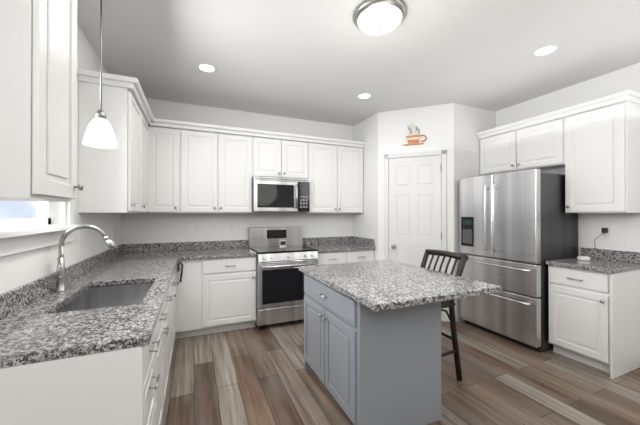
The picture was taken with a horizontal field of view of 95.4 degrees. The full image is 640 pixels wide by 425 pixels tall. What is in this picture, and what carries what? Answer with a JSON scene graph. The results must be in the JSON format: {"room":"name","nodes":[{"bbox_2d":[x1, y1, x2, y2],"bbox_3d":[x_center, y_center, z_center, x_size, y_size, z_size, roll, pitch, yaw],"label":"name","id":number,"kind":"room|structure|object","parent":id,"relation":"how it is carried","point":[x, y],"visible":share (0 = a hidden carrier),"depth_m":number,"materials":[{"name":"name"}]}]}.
{"room":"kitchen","nodes":[
{"label":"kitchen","id":0,"kind":"room"},
{"bbox_2d":[0,24,120,293],"bbox_3d":[-1.140,-0.017,0.433,0.150,2.790,6.500,0,0,-23],"label":"wall","id":1,"kind":"structure","parent":0,"point":[19,269],"depth_m":2.17,"materials":[{"name":"paint"}]},
{"bbox_2d":[0,199,80,256],"bbox_3d":[-1.614,-0.352,1.603,0.205,1.100,0.990,0,0,-23],"label":"window","id":2,"kind":"structure","parent":1,"relation":"in","point":[20,238],"depth_m":1.65,"materials":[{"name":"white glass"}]},
{"bbox_2d":[0,0,82,201],"bbox_3d":[-1.115,-0.558,1.057,0.385,1.022,0.450,0,0,-23],"label":"upper cabinet","id":3,"kind":"object","parent":1,"relation":"attached to","point":[38,100],"visible":1,"depth_m":0.96,"materials":[{"name":"white wood"}]},
{"bbox_2d":[79,230,84,245],"bbox_3d":[-1.841,0.196,2.254,0.008,0.115,0.116,0,0,-23],"label":"light switch","id":4,"kind":"object","parent":1,"relation":"attached to","point":[81,237],"visible":1,"depth_m":2.24,"materials":[{"name":"white plastic"}]},
{"bbox_2d":[77,73,140,212],"bbox_3d":[-1.779,-0.513,2.525,0.330,1.030,0.601,0,0,-23],"label":"upper cabinet","id":5,"kind":"object","parent":1,"relation":"attached to","point":[110,179],"depth_m":2.26,"materials":[{"name":"white wood"}]},
{"bbox_2d":[141,101,152,212],"bbox_3d":[-1.942,-0.511,2.962,0.376,1.030,0.601,0,0,-23],"label":"upper cabinet","id":6,"kind":"object","parent":1,"relation":"attached to","point":[150,164],"depth_m":3.12,"materials":[{"name":"white wood"}]},
{"bbox_2d":[121,98,352,243],"bbox_3d":[-0.270,0.001,4.431,5.020,2.790,0.150,0,0,-23],"label":"wall","id":7,"kind":"structure","parent":0,"point":[138,228],"depth_m":3.93,"materials":[{"name":"paint"}]},
{"bbox_2d":[153,121,188,212],"bbox_3d":[-1.815,-0.509,3.478,0.400,1.030,0.377,0,0,-23],"label":"upper cabinet","id":8,"kind":"object","parent":7,"relation":"attached to","point":[170,138],"depth_m":3.36,"materials":[{"name":"white wood"}]},
{"bbox_2d":[187,224,192,232],"bbox_3d":[-1.670,0.208,3.739,0.070,0.115,0.007,0,0,-23],"label":"electrical outlet","id":9,"kind":"object","parent":7,"relation":"attached to","point":[189,228],"visible":1,"depth_m":3.74,"materials":[{"name":"white plastic"}]},
{"bbox_2d":[189,125,224,212],"bbox_3d":[-1.512,-0.508,3.633,0.547,1.030,0.331,0,0,-23],"label":"upper cabinet","id":10,"kind":"object","parent":7,"relation":"attached to","point":[206,143],"depth_m":3.52,"materials":[{"name":"white wood"}]},
{"bbox_2d":[225,129,260,212],"bbox_3d":[-1.121,-0.507,3.802,0.548,1.030,0.331,0,0,-23],"label":"upper cabinet","id":11,"kind":"object","parent":7,"relation":"attached to","point":[242,147],"depth_m":3.68,"materials":[{"name":"white wood"}]},
{"bbox_2d":[261,133,288,177],"bbox_3d":[-0.728,-0.740,3.973,0.443,0.563,0.331,0,0,-23],"label":"upper cabinet","id":12,"kind":"object","parent":7,"relation":"attached to","point":[274,146],"depth_m":3.85,"materials":[{"name":"white wood"}]},
{"bbox_2d":[252,176,309,211],"bbox_3d":[-0.556,-0.234,3.980,0.758,0.445,0.448,0,0,-23],"label":"microwave","id":13,"kind":"object","parent":12,"relation":"attached to","point":[273,194],"visible":1,"depth_m":3.81,"materials":[{"name":"metal"}]},
{"bbox_2d":[289,137,308,178],"bbox_3d":[-0.432,-0.740,4.101,0.444,0.563,0.331,0,0,-23],"label":"upper cabinet","id":14,"kind":"object","parent":7,"relation":"attached to","point":[298,146],"depth_m":3.98,"materials":[{"name":"white wood"}]},
{"bbox_2d":[300,137,340,212],"bbox_3d":[-0.026,-0.505,4.275,0.577,1.030,0.331,0,0,-23],"label":"upper cabinet","id":15,"kind":"object","parent":7,"relation":"attached to","point":[324,156],"depth_m":4.14,"materials":[{"name":"white wood"}]},
{"bbox_2d":[341,141,363,212],"bbox_3d":[0.361,-0.505,4.442,0.509,1.030,0.331,0,0,-23],"label":"upper cabinet","id":16,"kind":"object","parent":7,"relation":"attached to","point":[351,153],"depth_m":4.31,"materials":[{"name":"white wood"}]},
{"bbox_2d":[77,0,639,125],"bbox_3d":[1.049,-1.468,1.386,5.220,0.120,7.100,0,0,-23],"label":"ceiling","id":17,"kind":"structure","parent":0,"point":[327,61],"depth_m":2.54,"materials":[{"name":"paint"}]},
{"bbox_2d":[82,0,117,148],"bbox_3d":[-1.301,-0.901,1.730,0.170,1.010,0.170,0,0,-23],"label":"pendant lamp","id":18,"kind":"object","parent":17,"relation":"hanging from","point":[99,133],"visible":1,"depth_m":1.70,"materials":[{"name":"white glass"}]},
{"bbox_2d":[197,63,215,72],"bbox_3d":[-1.097,-1.397,2.822,0.176,0.007,0.176,0,0,-23],"label":"recessed light","id":19,"kind":"object","parent":17,"relation":"in","point":[205,67],"visible":1,"depth_m":2.81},
{"bbox_2d":[357,93,371,98],"bbox_3d":[0.531,-1.394,3.493,0.176,0.007,0.176,0,0,-23],"label":"recessed light","id":20,"kind":"object","parent":17,"relation":"in","point":[364,96],"visible":1,"depth_m":3.48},
{"bbox_2d":[353,0,406,35],"bbox_3d":[0.422,-1.350,2.067,0.374,0.108,0.374,0,0,-23],"label":"flush-mount dome light","id":21,"kind":"object","parent":17,"relation":"attached to","point":[376,17],"visible":1,"depth_m":1.99,"materials":[{"name":"white glass"}]},
{"bbox_2d":[533,45,557,56],"bbox_3d":[1.952,-1.399,2.522,0.176,0.007,0.176,0,0,-23],"label":"recessed light","id":22,"kind":"object","parent":17,"relation":"in","point":[546,50],"visible":1,"depth_m":2.52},
{"bbox_2d":[161,319,639,424],"bbox_3d":[1.049,1.442,1.373,5.220,0.120,7.100,0,0,-23],"label":"floor","id":23,"kind":"structure","parent":0,"point":[255,375],"depth_m":2.33,"materials":[{"name":"brown wood"}]},
{"bbox_2d":[0,314,159,424],"bbox_3d":[-1.050,0.943,1.197,0.620,0.876,0.495,0,0,-23],"label":"base cabinet","id":24,"kind":"object","parent":23,"relation":"on","point":[128,386],"depth_m":1.03,"materials":[{"name":"white wood"}]},
{"bbox_2d":[0,224,183,367],"bbox_3d":[-1.494,0.398,2.276,0.660,0.648,2.828,0,0,-23],"label":"countertop","id":25,"kind":"structure","parent":24,"relation":"on","point":[112,298],"depth_m":1.46,"materials":[{"name":"stone"}]},
{"bbox_2d":[54,224,118,292],"bbox_3d":[-1.421,0.271,1.773,0.318,0.398,0.094,0,0,-23],"label":"faucet","id":26,"kind":"object","parent":25,"relation":"on","point":[60,278],"depth_m":1.74,"materials":[{"name":"silver metal"}]},
{"bbox_2d":[160,268,175,403],"bbox_3d":[-1.538,0.948,2.327,0.620,0.876,0.634,0,0,-23],"label":"base cabinet","id":27,"kind":"object","parent":23,"relation":"on","point":[168,311],"depth_m":2.09,"materials":[{"name":"white wood"}]},
{"bbox_2d":[176,259,207,338],"bbox_3d":[-1.520,0.953,3.440,0.336,0.876,0.667,0,0,-23],"label":"base cabinet","id":28,"kind":"object","parent":23,"relation":"on","point":[191,275],"depth_m":3.20,"materials":[{"name":"white wood"}]},
{"bbox_2d":[208,256,255,333],"bbox_3d":[-1.156,0.954,3.623,0.610,0.876,0.620,0,0,-23],"label":"base cabinet","id":29,"kind":"object","parent":23,"relation":"on","point":[232,280],"depth_m":3.36,"materials":[{"name":"white wood"}]},
{"bbox_2d":[180,240,256,259],"bbox_3d":[-1.243,0.445,3.561,0.821,0.139,0.668,0,0,-23],"label":"countertop","id":30,"kind":"structure","parent":29,"relation":"on","point":[230,248],"depth_m":3.66,"materials":[{"name":"stone"}]},
{"bbox_2d":[248,226,317,328],"bbox_3d":[-0.490,0.798,3.822,0.762,1.190,0.737,0,0,-23],"label":"range","id":31,"kind":"object","parent":23,"relation":"on","point":[283,254],"visible":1,"depth_m":3.54,"materials":[{"name":"silver metal"}]},
{"bbox_2d":[318,249,373,264],"bbox_3d":[0.247,0.957,4.211,0.896,0.876,0.653,0,0,-23],"label":"base cabinet","id":32,"kind":"object","parent":23,"relation":"on","point":[335,257],"visible":0.19,"depth_m":3.94,"materials":[{"name":"white wood"}]},
{"bbox_2d":[302,236,374,251],"bbox_3d":[0.245,0.448,4.218,0.896,0.139,0.642,0,0,-23],"label":"countertop","id":33,"kind":"structure","parent":32,"relation":"on","point":[334,244],"depth_m":4.35,"materials":[{"name":"stone"}]},
{"bbox_2d":[299,260,500,424],"bbox_3d":[0.484,0.929,2.207,0.958,0.914,1.185,0,0,-23],"label":"kitchen island","id":34,"kind":"object","parent":23,"relation":"on","point":[372,342],"visible":1,"depth_m":1.86,"materials":[{"name":"grey wood"}]},
{"bbox_2d":[420,249,468,380],"bbox_3d":[0.920,0.871,2.578,0.581,1.038,0.535,0,0,-23],"label":"bar stool","id":35,"kind":"object","parent":23,"relation":"on","point":[463,259],"visible":0.29,"depth_m":2.44,"materials":[{"name":"black wood"}]},
{"bbox_2d":[459,169,577,352],"bbox_3d":[2.233,0.481,3.383,0.796,1.820,0.908,0,0,-23],"label":"fridge","id":36,"kind":"object","parent":23,"relation":"on","point":[517,229],"visible":0.83,"depth_m":3.05,"materials":[{"name":"silver metal"}]},
{"bbox_2d":[548,265,639,378],"bbox_3d":[2.608,0.950,2.763,0.653,0.876,0.488,0,0,-23],"label":"base cabinet","id":37,"kind":"object","parent":23,"relation":"on","point":[594,318],"visible":0.98,"depth_m":2.57,"materials":[{"name":"white wood"}]},
{"bbox_2d":[545,228,639,273],"bbox_3d":[2.614,0.332,2.765,0.642,0.358,0.505,0,0,-23],"label":"countertop","id":38,"kind":"structure","parent":37,"relation":"on","point":[595,259],"depth_m":2.77,"materials":[{"name":"stone"}]},
{"bbox_2d":[353,103,495,321],"bbox_3d":[1.479,0.001,4.353,1.469,2.789,1.379,0,0,-23],"label":"wall","id":39,"kind":"structure","parent":0,"point":[452,129],"depth_m":3.88,"materials":[{"name":"paint"}]},
{"bbox_2d":[403,123,426,145],"bbox_3d":[1.262,-1.049,3.869,0.217,0.301,0.217,0,0,-23],"label":"sign","id":40,"kind":"object","parent":39,"relation":"attached to","point":[413,138],"visible":1,"depth_m":3.87,"materials":[{"name":"orange metal"}]},
{"bbox_2d":[384,150,446,321],"bbox_3d":[1.252,0.296,3.864,0.564,2.194,0.564,0,0,-23],"label":"pantry door","id":41,"kind":"structure","parent":39,"relation":"in","point":[415,197],"depth_m":3.86,"materials":[{"name":"white wood"}]},
{"bbox_2d":[496,63,639,255],"bbox_3d":[3.239,-0.009,2.325,0.150,2.790,6.500,0,0,-23],"label":"wall","id":42,"kind":"structure","parent":0,"point":[624,231],"depth_m":3.02,"materials":[{"name":"paint"}]},
{"bbox_2d":[477,113,560,174],"bbox_3d":[2.468,-0.761,3.503,0.330,0.526,0.967,0,0,-23],"label":"upper cabinet","id":43,"kind":"object","parent":42,"relation":"attached to","point":[535,144],"depth_m":3.37,"materials":[{"name":"white wood"}]},
{"bbox_2d":[561,93,639,212],"bbox_3d":[2.753,-0.512,2.842,0.330,1.030,0.470,0,0,-23],"label":"upper cabinet","id":44,"kind":"object","parent":42,"relation":"attached to","point":[592,147],"depth_m":2.71,"materials":[{"name":"white wood"}]},
{"bbox_2d":[601,227,609,238],"bbox_3d":[2.886,0.204,2.940,0.007,0.115,0.070,0,0,-23],"label":"electrical outlet","id":45,"kind":"object","parent":42,"relation":"attached to","point":[606,235],"visible":0.69,"depth_m":2.93,"materials":[{"name":"white plastic"}]},
{"label":"outside","id":46,"kind":"structure","parent":0,"visible":0},
{"bbox_2d":[0,201,36,218],"bbox_3d":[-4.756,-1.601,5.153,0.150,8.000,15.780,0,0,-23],"label":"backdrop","id":47,"kind":"structure","parent":46,"point":[6,209],"depth_m":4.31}
]}

